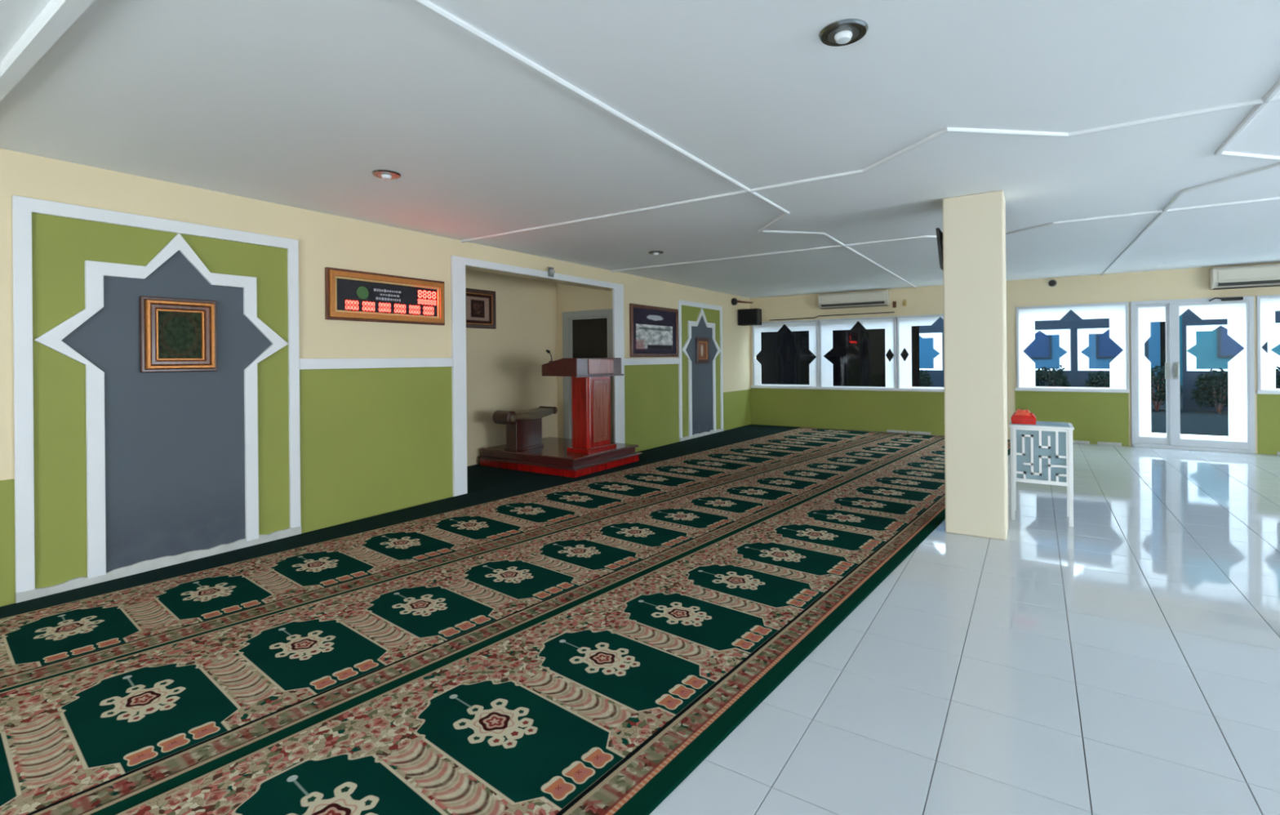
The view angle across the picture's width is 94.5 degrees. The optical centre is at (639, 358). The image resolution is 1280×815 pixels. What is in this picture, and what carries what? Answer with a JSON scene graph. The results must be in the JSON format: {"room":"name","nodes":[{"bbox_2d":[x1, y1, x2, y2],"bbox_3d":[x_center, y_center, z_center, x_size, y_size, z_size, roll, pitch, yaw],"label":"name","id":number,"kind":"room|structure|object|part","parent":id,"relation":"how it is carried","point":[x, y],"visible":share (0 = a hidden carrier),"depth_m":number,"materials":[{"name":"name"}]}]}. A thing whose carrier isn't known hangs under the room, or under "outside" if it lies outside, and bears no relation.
{"room":"mosque","nodes":[
{"label":"mosque","id":0,"kind":"room"},
{"bbox_2d":[0,148,751,606],"bbox_3d":[-2.005,0.092,6.314,0.206,2.700,15.480,0,0,34],"label":"wall","id":1,"kind":"structure","parent":0,"point":[374,442],"depth_m":5.34,"materials":[{"name":"beige paint"}]},
{"bbox_3d":[-4.970,1.098,1.675,0.006,0.740,4.460,0,0,34],"label":"dado panel","id":2,"kind":"part","parent":1,"relation":"part of","materials":[{"name":"green paint"}]},
{"bbox_2d":[12,195,301,603],"bbox_3d":[-3.272,0.238,4.203,0.038,2.430,1.640,0,0,34],"label":"panel","id":3,"kind":"object","parent":1,"relation":"attached to","point":[121,470],"visible":1,"depth_m":4.00,"materials":[{"name":"green paint"}]},
{"bbox_3d":[-3.258,1.414,4.200,0.024,0.079,1.640,0,0,34],"label":"skirting","id":4,"kind":"part","parent":3,"relation":"part of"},
{"bbox_2d":[139,295,217,372],"bbox_3d":[-3.252,-0.167,4.187,0.059,0.520,0.450,0,0,34],"label":"framed picture","id":5,"kind":"object","parent":3,"relation":"attached to","point":[176,334],"visible":1,"depth_m":4.18,"materials":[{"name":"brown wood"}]},
{"bbox_2d":[158,311,201,358],"bbox_3d":[-3.271,-0.167,4.200,0.013,0.328,0.258,0,0,34],"label":"print","id":6,"kind":"object","parent":5,"relation":"attached to","point":[180,332],"depth_m":4.20},
{"bbox_3d":[-3.258,-0.167,4.192,0.044,0.426,0.356,0,0,34],"label":"frame","id":7,"kind":"part","parent":5,"relation":"part of","materials":[{"name":"brown wood"}]},
{"bbox_2d":[299,357,453,369],"bbox_3d":[-2.392,0.041,5.532,0.030,0.090,1.550,0,0,34],"label":"trim","id":8,"kind":"structure","parent":1,"relation":"attached to","point":[304,363],"depth_m":5.41,"materials":[{"name":"white paint"}]},
{"bbox_3d":[-2.396,0.766,5.539,0.006,1.360,1.550,0,0,34],"label":"dado panel","id":9,"kind":"part","parent":1,"relation":"part of","materials":[{"name":"green paint"}]},
{"bbox_2d":[324,266,444,325],"bbox_3d":[-2.352,-0.565,5.581,0.049,0.450,1.220,0,0,34],"label":"wall clock","id":10,"kind":"object","parent":1,"relation":"attached to","point":[349,295],"visible":1,"depth_m":5.50,"materials":[{"name":"brown wood"}]},
{"bbox_2d":[450,255,625,496],"bbox_3d":[-1.101,0.174,7.461,0.035,2.520,3.090,0,0,34],"label":"trim","id":11,"kind":"structure","parent":1,"relation":"attached to","point":[458,296],"depth_m":6.29,"materials":[{"name":"white paint"}]},
{"bbox_2d":[547,266,555,277],"bbox_3d":[-1.095,-1.086,7.396,0.065,0.120,0.100,0,0,34],"label":"sensor","id":12,"kind":"object","parent":1,"relation":"attached to","point":[551,272],"visible":1,"depth_m":7.38,"materials":[{"name":"grey plastic"}]},
{"bbox_2d":[624,358,679,364],"bbox_3d":[0.208,0.043,9.430,0.030,0.100,1.640,0,0,34],"label":"trim","id":13,"kind":"structure","parent":1,"relation":"attached to","point":[627,361],"depth_m":9.33,"materials":[{"name":"white paint"}]},
{"bbox_3d":[0.204,0.743,9.437,0.006,1.360,1.640,0,0,34],"label":"dado panel","id":14,"kind":"part","parent":1,"relation":"part of","materials":[{"name":"green paint"}]},
{"bbox_2d":[629,303,678,356],"bbox_3d":[0.250,-0.432,9.489,0.039,0.810,1.410,0,0,34],"label":"framed photograph","id":15,"kind":"object","parent":1,"relation":"attached to","point":[654,330],"visible":1,"depth_m":9.45,"materials":[{"name":"brown wood"}]},
{"bbox_2d":[677,299,724,441],"bbox_3d":[1.137,0.200,10.813,0.038,2.430,1.690,0,0,34],"label":"panel","id":16,"kind":"object","parent":1,"relation":"attached to","point":[700,385],"visible":1,"depth_m":10.72,"materials":[{"name":"green paint"}]},
{"bbox_3d":[1.151,1.375,10.810,0.024,0.080,1.690,0,0,34],"label":"skirting","id":17,"kind":"part","parent":16,"relation":"part of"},
{"bbox_2d":[695,337,709,363],"bbox_3d":[1.144,-0.150,10.800,0.034,0.470,0.480,0,0,34],"label":"framed picture","id":18,"kind":"object","parent":16,"relation":"attached to","point":[702,344],"visible":1,"depth_m":10.78,"materials":[{"name":"brown wood"}]},
{"bbox_2d":[698,342,706,358],"bbox_3d":[1.135,-0.150,10.806,0.013,0.300,0.310,0,0,34],"label":"print","id":19,"kind":"object","parent":18,"relation":"attached to","point":[702,345],"depth_m":10.80},
{"bbox_3d":[1.992,1.033,12.113,0.006,0.750,1.394,0,0,34],"label":"dado panel","id":20,"kind":"part","parent":1,"relation":"part of","materials":[{"name":"green paint"}]},
{"bbox_2d":[731,297,753,305],"bbox_3d":[2.048,-1.153,11.850,0.422,0.150,0.150,0,0,34],"label":"wall bracket","id":21,"kind":"object","parent":1,"relation":"attached to","point":[734,301],"visible":1,"depth_m":11.88,"materials":[{"name":"black metal"}]},
{"bbox_3d":[2.095,-1.144,11.855,0.350,0.085,0.047,0,0,23],"label":"arm","id":22,"kind":"part","parent":21,"relation":"part of","materials":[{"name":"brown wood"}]},
{"bbox_2d":[737,308,761,325],"bbox_3d":[2.243,-0.849,12.123,0.440,0.330,0.252,0,0,34],"label":"loudspeaker","id":23,"kind":"object","parent":1,"relation":"attached to","point":[746,317],"visible":1,"depth_m":12.01,"materials":[{"name":"black plastic"}]},
{"bbox_2d":[737,309,756,324],"bbox_3d":[2.181,-0.849,12.021,0.390,0.290,0.014,0,0,34],"label":"grille","id":24,"kind":"object","parent":23,"relation":"attached to","point":[744,316],"depth_m":12.01,"materials":[{"name":"black fabric"}]},
{"bbox_2d":[465,269,612,466],"bbox_3d":[-1.689,0.115,7.919,1.449,2.650,3.300,0,0,34],"label":"wall niche","id":25,"kind":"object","parent":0,"point":[504,363],"visible":0.28,"depth_m":8.69,"materials":[{"name":"beige paint"}]},
{"bbox_2d":[465,288,496,328],"bbox_3d":[-2.211,-0.681,8.064,0.029,0.530,0.630,0,0,34],"label":"framed picture","id":26,"kind":"object","parent":25,"relation":"attached to","point":[480,304],"visible":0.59,"depth_m":8.10,"materials":[{"name":"brown wood"}]},
{"bbox_2d":[465,293,491,324],"bbox_3d":[-2.218,-0.681,8.069,0.013,0.396,0.496,0,0,34],"label":"print","id":27,"kind":"object","parent":26,"relation":"attached to","point":[478,305],"depth_m":8.08},
{"bbox_2d":[562,308,613,442],"bbox_3d":[-0.782,0.347,9.076,0.990,2.170,0.090,0,0,34],"label":"door","id":28,"kind":"structure","parent":25,"relation":"attached to","point":[585,333],"depth_m":9.13,"materials":[{"name":"grey paint"}]},
{"bbox_3d":[-0.768,-0.113,9.076,0.680,0.990,0.010,0,0,34],"label":"dark pane","id":29,"kind":"part","parent":28,"relation":"part of","materials":[{"name":"black glass"}]},
{"bbox_2d":[0,0,1279,297],"bbox_3d":[2.951,-1.375,3.000,14.650,0.250,15.880,0,0,34],"label":"ceiling","id":30,"kind":"structure","parent":0,"point":[762,157],"depth_m":3.16,"materials":[{"name":"white paint"}]},
{"bbox_2d":[371,169,400,179],"bbox_3d":[-1.728,-1.240,4.030,0.184,0.040,0.184,0,0,34],"label":"recessed light","id":31,"kind":"object","parent":30,"relation":"in","point":[384,174],"visible":1,"depth_m":4.00,"materials":[{"name":"silver metal"}]},
{"bbox_3d":[-1.728,-1.239,4.030,0.068,0.038,0.068,0,0,34],"label":"bulb","id":32,"kind":"part","parent":31,"relation":"part of","materials":[{"name":"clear glass"}]},
{"bbox_2d":[648,250,663,255],"bbox_3d":[0.192,-1.256,7.089,0.184,0.040,0.184,0,0,34],"label":"recessed light","id":33,"kind":"object","parent":30,"relation":"in","point":[654,252],"visible":1,"depth_m":7.06,"materials":[{"name":"silver metal"}]},
{"bbox_2d":[818,18,868,46],"bbox_3d":[0.798,-1.262,2.321,0.184,0.040,0.184,0,0,34],"label":"recessed light","id":34,"kind":"object","parent":30,"relation":"in","point":[847,31],"visible":1,"depth_m":2.30,"materials":[{"name":"silver metal"}]},
{"bbox_3d":[0.798,-1.261,2.321,0.068,0.038,0.068,0,0,34],"label":"bulb","id":35,"kind":"part","parent":34,"relation":"part of","materials":[{"name":"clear glass"}]},
{"bbox_2d":[1,424,1279,814],"bbox_3d":[2.972,1.524,2.907,14.346,0.250,15.765,0,0,34],"label":"floor","id":36,"kind":"structure","parent":0,"point":[1124,660],"depth_m":2.65,"materials":[{"name":"grey tile"}]},
{"bbox_2d":[0,424,801,617],"bbox_3d":[-1.420,1.433,5.914,1.124,0.008,15.350,0,0,34],"label":"carpet","id":37,"kind":"object","parent":36,"relation":"on","point":[748,432],"visible":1,"depth_m":5.28,"materials":[{"name":"carpet"}]},
{"bbox_2d":[0,426,898,692],"bbox_3d":[0.147,1.417,6.577,1.878,0.012,12.398,0,0,39],"label":"carpet","id":38,"kind":"object","parent":36,"relation":"on","point":[41,644],"visible":0.98,"depth_m":4.14,"materials":[{"name":"multicoloured carpet"}]},
{"bbox_2d":[0,432,944,814],"bbox_3d":[0.977,1.410,6.073,1.361,0.012,12.402,0,0,40],"label":"carpet","id":39,"kind":"object","parent":36,"relation":"on","point":[109,737],"visible":0.94,"depth_m":2.85,"materials":[{"name":"carpet"}]},
{"bbox_2d":[466,463,545,493],"bbox_3d":[-1.624,1.435,7.775,1.278,0.008,2.670,0,0,34],"label":"carpet","id":40,"kind":"object","parent":36,"relation":"on","point":[479,477],"visible":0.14,"depth_m":7.20,"materials":[{"name":"green carpet"}]},
{"bbox_2d":[478,436,641,477],"bbox_3d":[-1.074,1.314,8.086,1.690,0.224,1.450,0,0,34],"label":"platform","id":41,"kind":"object","parent":40,"relation":"on","point":[553,458],"visible":0.87,"depth_m":7.60,"materials":[{"name":"red wood"}]},
{"bbox_2d":[492,405,557,451],"bbox_3d":[-1.531,0.941,8.008,0.322,0.531,0.953,0,0,34],"label":"bench","id":42,"kind":"object","parent":41,"relation":"on","point":[523,428],"visible":1,"depth_m":7.83,"materials":[{"name":"brown wood"}]},
{"bbox_3d":[-1.560,1.190,7.989,0.220,0.033,0.520,0,0,34],"label":"rail","id":43,"kind":"part","parent":42,"relation":"part of","materials":[{"name":"brown wood"}]},
{"bbox_3d":[-1.529,0.752,8.033,0.280,0.117,0.820,0,0,34],"label":"seat","id":44,"kind":"part","parent":42,"relation":"part of","materials":[{"name":"brown wood"}]},
{"bbox_2d":[542,357,623,453],"bbox_3d":[-0.738,0.595,7.744,0.598,1.208,1.000,0,0,34],"label":"pulpit","id":45,"kind":"object","parent":41,"relation":"on","point":[590,376],"visible":1,"depth_m":7.56,"materials":[{"name":"red wood"}]},
{"bbox_2d":[546,349,552,362],"bbox_3d":[-1.157,-0.036,7.575,0.131,0.164,0.070,0,0,34],"label":"microphone","id":46,"kind":"object","parent":45,"relation":"on","point":[547,350],"visible":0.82,"depth_m":7.57,"materials":[{"name":"black plastic"}]},
{"bbox_3d":[-0.504,0.218,7.586,0.028,0.022,1.000,0,0,34],"label":"moulding","id":47,"kind":"part","parent":45,"relation":"part of","materials":[{"name":"red wood"}]},
{"bbox_3d":[-0.504,0.669,7.685,0.012,0.800,0.320,0,0,34],"label":"panel frame","id":48,"kind":"part","parent":45,"relation":"part of","materials":[{"name":"red wood"}]},
{"bbox_3d":[-0.507,0.669,7.687,0.006,0.680,0.220,0,0,34],"label":"panel","id":49,"kind":"part","parent":45,"relation":"part of","materials":[{"name":"red wood"}]},
{"bbox_2d":[114,438,1010,814],"bbox_3d":[2.026,1.401,5.378,1.347,0.012,12.314,0,0,39],"label":"carpet","id":50,"kind":"object","parent":36,"relation":"on","point":[605,704],"visible":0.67,"depth_m":2.52,"materials":[{"name":"carpet"}]},
{"bbox_2d":[942,190,1008,540],"bbox_3d":[2.748,0.051,4.839,0.420,2.700,0.420,0,0,34],"label":"pillar","id":51,"kind":"structure","parent":36,"relation":"on","point":[974,225],"depth_m":4.66,"materials":[{"name":"beige paint"}]},
{"bbox_2d":[935,227,942,270],"bbox_3d":[2.543,-0.902,4.970,0.055,0.330,0.380,0,0,34],"label":"television","id":52,"kind":"object","parent":51,"relation":"attached to","point":[939,233],"visible":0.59,"depth_m":4.82,"materials":[{"name":"black plastic"}]},
{"bbox_2d":[1008,420,1074,527],"bbox_3d":[3.508,0.979,5.174,0.456,0.831,0.408,0,0,34],"label":"side table","id":53,"kind":"object","parent":36,"relation":"on","point":[1042,452],"visible":0.95,"depth_m":5.03,"materials":[{"name":"white paint"}]},
{"bbox_3d":[3.237,0.995,5.137,0.030,0.805,0.030,0,0,34],"label":"leg","id":54,"kind":"part","parent":53,"relation":"part of","materials":[{"name":"white paint"}]},
{"bbox_3d":[3.442,0.993,5.445,0.030,0.805,0.030,0,0,34],"label":"leg","id":55,"kind":"part","parent":53,"relation":"part of","materials":[{"name":"white paint"}]},
{"bbox_2d":[1010,408,1036,424],"bbox_3d":[3.373,0.502,5.199,0.185,0.126,0.210,0,0,34],"label":"packet","id":56,"kind":"object","parent":53,"relation":"on","point":[1020,416],"visible":1,"depth_m":5.13,"materials":[{"name":"red plastic"}]},
{"bbox_3d":[3.506,0.567,5.177,0.400,0.006,0.360,0,0,34],"label":"glass","id":57,"kind":"part","parent":53,"relation":"part of","materials":[{"name":"glass"}]},
{"bbox_3d":[3.416,0.823,5.037,0.360,0.445,0.004,0,0,34],"label":"backing panel","id":58,"kind":"part","parent":53,"relation":"part of","materials":[{"name":"white wood"}]},
{"bbox_3d":[3.405,0.826,5.022,0.380,0.470,0.020,0,0,34],"label":"apron frame","id":59,"kind":"part","parent":53,"relation":"part of","materials":[{"name":"white paint"}]},
{"bbox_3d":[3.783,0.990,5.217,0.030,0.805,0.030,0,0,34],"label":"leg","id":60,"kind":"part","parent":53,"relation":"part of","materials":[{"name":"white paint"}]},
{"bbox_3d":[3.578,0.992,4.910,0.030,0.805,0.030,0,0,34],"label":"leg","id":61,"kind":"part","parent":53,"relation":"part of","materials":[{"name":"white paint"}]},
{"bbox_2d":[919,316,944,386],"bbox_3d":[8.144,-0.395,17.368,1.470,3.300,0.060,0,0,34],"label":"window","id":62,"kind":"structure","parent":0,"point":[935,331],"depth_m":17.07,"materials":[{"name":"glass"}]},
{"bbox_2d":[750,262,1279,454],"bbox_3d":[7.832,0.008,9.173,13.000,2.700,0.206,0,0,34],"label":"wall","id":63,"kind":"structure","parent":0,"point":[1095,417],"depth_m":10.03,"materials":[{"name":"beige paint"}]},
{"bbox_2d":[751,319,818,386],"bbox_3d":[3.003,-0.091,12.289,1.410,1.380,0.060,0,0,34],"label":"window","id":64,"kind":"structure","parent":63,"relation":"in","point":[812,326],"depth_m":12.20,"materials":[{"name":"white"}]},
{"bbox_2d":[768,311,894,320],"bbox_3d":[3.746,-0.840,11.763,2.460,0.062,0.017,0,0,34],"label":"cable","id":65,"kind":"object","parent":63,"relation":"attached to","point":[883,312],"visible":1,"depth_m":11.70,"materials":[{"name":"black plastic"}]},
{"bbox_2d":[751,385,944,391],"bbox_3d":[4.225,0.584,11.435,4.420,0.050,0.050,0,0,34],"label":"trim","id":66,"kind":"structure","parent":63,"relation":"attached to","point":[752,386],"depth_m":11.49,"materials":[{"name":"white paint"}]},
{"bbox_3d":[4.231,0.999,11.460,4.444,0.780,0.006,0,0,34],"label":"dado panel","id":67,"kind":"part","parent":63,"relation":"part of","materials":[{"name":"green paint"}]},
{"bbox_2d":[817,289,889,309],"bbox_3d":[4.108,-1.133,11.398,1.290,0.284,0.226,0,0,34],"label":"air conditioner","id":68,"kind":"object","parent":63,"relation":"attached to","point":[873,298],"visible":1,"depth_m":11.29,"materials":[{"name":"white plastic"}]},
{"bbox_2d":[821,301,884,306],"bbox_3d":[4.060,-1.048,11.326,1.170,0.046,0.051,0,0,34],"label":"outlet","id":69,"kind":"object","parent":68,"relation":"attached to","point":[828,304],"depth_m":11.34,"materials":[{"name":"white plastic"}]},
{"bbox_2d":[818,315,896,388],"bbox_3d":[4.203,-0.101,11.488,1.435,1.380,0.060,0,0,34],"label":"window","id":70,"kind":"structure","parent":63,"relation":"in","point":[826,326],"depth_m":11.53,"materials":[{"name":"white"}]},
{"bbox_2d":[893,301,896,307],"bbox_3d":[4.749,-1.016,11.051,0.060,0.120,0.093,0,0,34],"label":"wall hook","id":71,"kind":"object","parent":63,"relation":"attached to","point":[894,302],"visible":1,"depth_m":11.06,"materials":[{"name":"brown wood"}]},
{"bbox_2d":[902,299,906,306],"bbox_3d":[4.898,-1.037,10.951,0.060,0.120,0.093,0,0,34],"label":"wall hook","id":72,"kind":"object","parent":63,"relation":"attached to","point":[904,301],"visible":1,"depth_m":10.96,"materials":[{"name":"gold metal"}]},
{"bbox_2d":[896,314,944,389],"bbox_3d":[5.418,-0.112,10.678,1.445,1.380,0.060,0,0,34],"label":"window","id":73,"kind":"structure","parent":63,"relation":"in","point":[904,323],"depth_m":10.98,"materials":[{"name":"white"}]},
{"bbox_2d":[1048,279,1057,286],"bbox_3d":[6.776,-1.243,9.714,0.124,0.124,0.065,0,0,34],"label":"sensor","id":74,"kind":"object","parent":63,"relation":"attached to","point":[1052,282],"visible":1,"depth_m":9.71,"materials":[{"name":"black plastic"}]},
{"bbox_3d":[6.990,0.950,9.620,1.490,0.830,0.006,0,0,34],"label":"dado panel","id":75,"kind":"part","parent":63,"relation":"part of","materials":[{"name":"green paint"}]},
{"bbox_2d":[1015,302,1129,389],"bbox_3d":[7.000,-0.183,9.622,1.480,1.395,0.060,0,0,34],"label":"window","id":76,"kind":"structure","parent":63,"relation":"in","point":[1117,313],"depth_m":9.53,"materials":[{"name":"white"}]},
{"bbox_2d":[1015,386,1129,392],"bbox_3d":[6.978,0.507,9.599,1.500,0.055,0.050,0,0,34],"label":"trim","id":77,"kind":"structure","parent":63,"relation":"attached to","point":[1017,388],"depth_m":9.55,"materials":[{"name":"white paint"}]},
{"bbox_2d":[887,429,1279,454],"bbox_3d":[7.013,1.342,9.595,5.650,0.045,0.014,0,0,34],"label":"baseboard","id":78,"kind":"structure","parent":63,"relation":"attached to","point":[888,430],"depth_m":9.55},
{"bbox_3d":[4.809,1.361,11.065,0.350,0.045,0.014,0,0,34],"label":"skirting","id":79,"kind":"part","parent":78,"relation":"part of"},
{"bbox_3d":[5.129,1.358,10.852,0.380,0.045,0.014,0,0,34],"label":"skirting","id":80,"kind":"part","parent":78,"relation":"part of","materials":[{"name":"white tile"}]},
{"bbox_3d":[7.042,1.342,9.575,0.380,0.045,0.014,0,0,34],"label":"skirting","id":81,"kind":"part","parent":78,"relation":"part of","materials":[{"name":"white tile"}]},
{"bbox_3d":[7.408,1.339,9.331,0.300,0.045,0.014,0,0,34],"label":"skirting","id":82,"kind":"part","parent":78,"relation":"part of","materials":[{"name":"white tile"}]},
{"bbox_2d":[1130,295,1255,453],"bbox_3d":[8.191,0.232,8.806,1.360,2.245,0.180,0,0,34],"label":"door","id":83,"kind":"structure","parent":63,"relation":"in","point":[1239,314],"depth_m":8.85,"materials":[{"name":"white"}]},
{"bbox_3d":[8.001,0.181,8.897,0.155,0.250,0.020,0,0,34],"label":"lock plate","id":84,"kind":"part","parent":83,"relation":"part of","materials":[{"name":"grey paint"}]},
{"bbox_3d":[8.022,0.181,8.842,0.022,0.191,0.053,0,0,34],"label":"pull handle","id":85,"kind":"part","parent":83,"relation":"part of","materials":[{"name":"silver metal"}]},
{"bbox_3d":[8.189,1.332,8.790,1.320,0.045,0.060,0,0,34],"label":"sill","id":86,"kind":"part","parent":83,"relation":"part of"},
{"bbox_2d":[1208,297,1243,301],"bbox_3d":[8.470,-0.865,8.550,0.357,0.055,0.073,0,0,29],"label":"door closer","id":87,"kind":"object","parent":83,"relation":"attached to","point":[1224,299],"depth_m":8.52,"materials":[{"name":"grey metal"}]},
{"bbox_2d":[1208,263,1279,289],"bbox_3d":[8.816,-1.164,8.258,1.230,0.304,0.226,0,0,34],"label":"air conditioner","id":88,"kind":"object","parent":63,"relation":"attached to","point":[1260,275],"visible":1,"depth_m":8.34,"materials":[{"name":"white plastic"}]},
{"bbox_2d":[1217,279,1279,286],"bbox_3d":[8.769,-1.071,8.185,1.110,0.051,0.051,0,0,34],"label":"outlet","id":89,"kind":"object","parent":88,"relation":"attached to","point":[1223,282],"depth_m":8.33,"materials":[{"name":"white plastic"}]},
{"bbox_2d":[1256,294,1279,390],"bbox_3d":[9.392,-0.213,8.027,1.450,1.375,0.060,0,0,34],"label":"window","id":90,"kind":"structure","parent":63,"relation":"in","point":[1266,305],"depth_m":8.38,"materials":[{"name":"white"}]},
{"bbox_2d":[1256,390,1279,394],"bbox_3d":[9.391,0.469,7.989,1.500,0.050,0.050,0,0,34],"label":"trim","id":91,"kind":"structure","parent":63,"relation":"attached to","point":[1260,392],"depth_m":8.32,"materials":[{"name":"white paint"}]},
{"bbox_3d":[10.991,0.905,6.951,5.290,0.850,0.006,0,0,34],"label":"dado panel","id":92,"kind":"part","parent":63,"relation":"part of","materials":[{"name":"green paint"}]},
{"bbox_2d":[1035,309,1074,386],"bbox_3d":[10.623,-0.416,15.715,1.470,3.300,0.060,0,0,34],"label":"window","id":93,"kind":"structure","parent":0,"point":[1064,327],"depth_m":15.40,"materials":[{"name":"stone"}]},
{"bbox_2d":[1073,311,1148,387],"bbox_3d":[11.846,-0.427,14.899,1.470,3.300,0.060,0,0,34],"label":"window","id":94,"kind":"structure","parent":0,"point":[1082,327],"depth_m":15.18,"materials":[{"name":"glass"}]},
{"bbox_2d":[1262,311,1279,386],"bbox_3d":[14.704,-0.452,12.993,1.440,3.300,0.060,0,0,34],"label":"window","id":95,"kind":"structure","parent":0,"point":[1274,340],"depth_m":13.28,"materials":[{"name":"glass"}]},
{"label":"outside","id":96,"kind":"structure","parent":0,"visible":0},
{"bbox_2d":[1151,389,1228,435],"bbox_3d":[15.232,1.369,21.149,20.000,0.350,27.920,0,0,34],"label":"ground","id":97,"kind":"structure","parent":96,"point":[1198,422],"depth_m":11.57,"materials":[{"name":"grey concrete"}]},
{"bbox_2d":[755,316,919,388],"bbox_3d":[3.969,-0.109,13.700,4.550,2.800,0.200,0,0,34],"label":"wall","id":98,"kind":"structure","parent":97,"relation":"on","point":[857,354],"depth_m":13.23,"materials":[{"name":"black"}]},
{"bbox_2d":[919,368,933,386],"bbox_3d":[7.787,0.773,16.686,0.912,0.982,1.006,0,0,34],"label":"shrub","id":99,"kind":"object","parent":97,"relation":"on","point":[924,377],"visible":0.22,"depth_m":16.46,"materials":[{"name":"green plant"}]},
{"bbox_2d":[919,321,1160,391],"bbox_3d":[15.613,-1.884,25.637,10.100,6.150,6.400,0,0,34],"label":"building","id":100,"kind":"structure","parent":97,"relation":"on","point":[1045,350],"depth_m":21.99,"materials":[{"name":"stone"}]},
{"bbox_3d":[14.955,-0.654,22.450,0.960,1.160,0.015,0,0,34],"label":"pane","id":101,"kind":"part","parent":100,"relation":"part of","materials":[{"name":"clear glass"}]},
{"bbox_3d":[16.972,-0.671,21.104,0.960,1.160,0.015,0,0,34],"label":"pane","id":102,"kind":"part","parent":100,"relation":"part of","materials":[{"name":"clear glass"}]},
{"bbox_2d":[1035,364,1071,386],"bbox_3d":[10.376,0.690,14.961,0.904,1.104,0.925,0,0,34],"label":"shrub","id":103,"kind":"object","parent":97,"relation":"on","point":[1060,378],"visible":0.43,"depth_m":14.79,"materials":[{"name":"green plant"}]},
{"bbox_2d":[1083,370,1110,387],"bbox_3d":[11.284,0.739,14.330,0.879,0.990,0.902,0,0,34],"label":"shrub","id":104,"kind":"object","parent":97,"relation":"on","point":[1093,381],"visible":0.37,"depth_m":14.26,"materials":[{"name":"green plant"}]},
{"bbox_2d":[1151,364,1184,410],"bbox_3d":[12.088,0.685,13.809,0.894,1.085,0.909,0,0,-44],"label":"shrub","id":105,"kind":"object","parent":97,"relation":"on","point":[1160,393],"visible":0.32,"depth_m":13.63,"materials":[{"name":"green plant"}]},
{"bbox_3d":[12.074,0.796,13.818,0.194,0.863,0.196,0,0,-28],"label":"stem","id":106,"kind":"part","parent":105,"relation":"part of","materials":[{"name":"plant"}]},
{"bbox_2d":[1151,432,1228,439],"bbox_3d":[7.531,1.254,10.057,14.300,0.012,0.920,0,0,34],"label":"paving","id":107,"kind":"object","parent":97,"relation":"on","point":[1152,433],"depth_m":9.41,"materials":[{"name":"white paint"}]},
{"bbox_2d":[1190,367,1228,413],"bbox_3d":[12.954,0.706,13.239,0.932,1.028,0.917,0,0,-35],"label":"shrub","id":108,"kind":"object","parent":97,"relation":"on","point":[1207,397],"visible":0.7,"depth_m":13.19,"materials":[{"name":"green plant"}]},
{"bbox_3d":[12.966,0.836,13.245,0.195,0.767,0.205,0,0,34],"label":"stem","id":109,"kind":"part","parent":108,"relation":"part of","materials":[{"name":"plant"}]},
{"bbox_2d":[1160,314,1279,393],"bbox_3d":[23.029,-2.048,20.088,8.200,6.350,7.400,0,0,34],"label":"building","id":110,"kind":"structure","parent":97,"relation":"on","point":[1214,348],"depth_m":19.02,"materials":[{"name":"stone"}]},
{"bbox_3d":[18.923,-0.688,18.600,0.960,1.160,0.015,0,0,34],"label":"pane","id":111,"kind":"part","parent":110,"relation":"part of","materials":[{"name":"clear glass"}]},
{"bbox_2d":[1182,308,1262,410],"bbox_3d":[13.535,-0.442,13.773,1.350,3.300,0.060,0,0,34],"label":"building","id":112,"kind":"structure","parent":97,"relation":"on","point":[1192,323],"depth_m":14.04,"materials":[{"name":"glass"}]},
{"bbox_2d":[1275,366,1279,388],"bbox_3d":[13.947,0.682,12.570,0.883,1.059,0.937,0,0,12],"label":"shrub","id":113,"kind":"object","parent":97,"relation":"on","point":[1277,379],"visible":0.21,"depth_m":12.73,"materials":[{"name":"green plant"}]}
]}

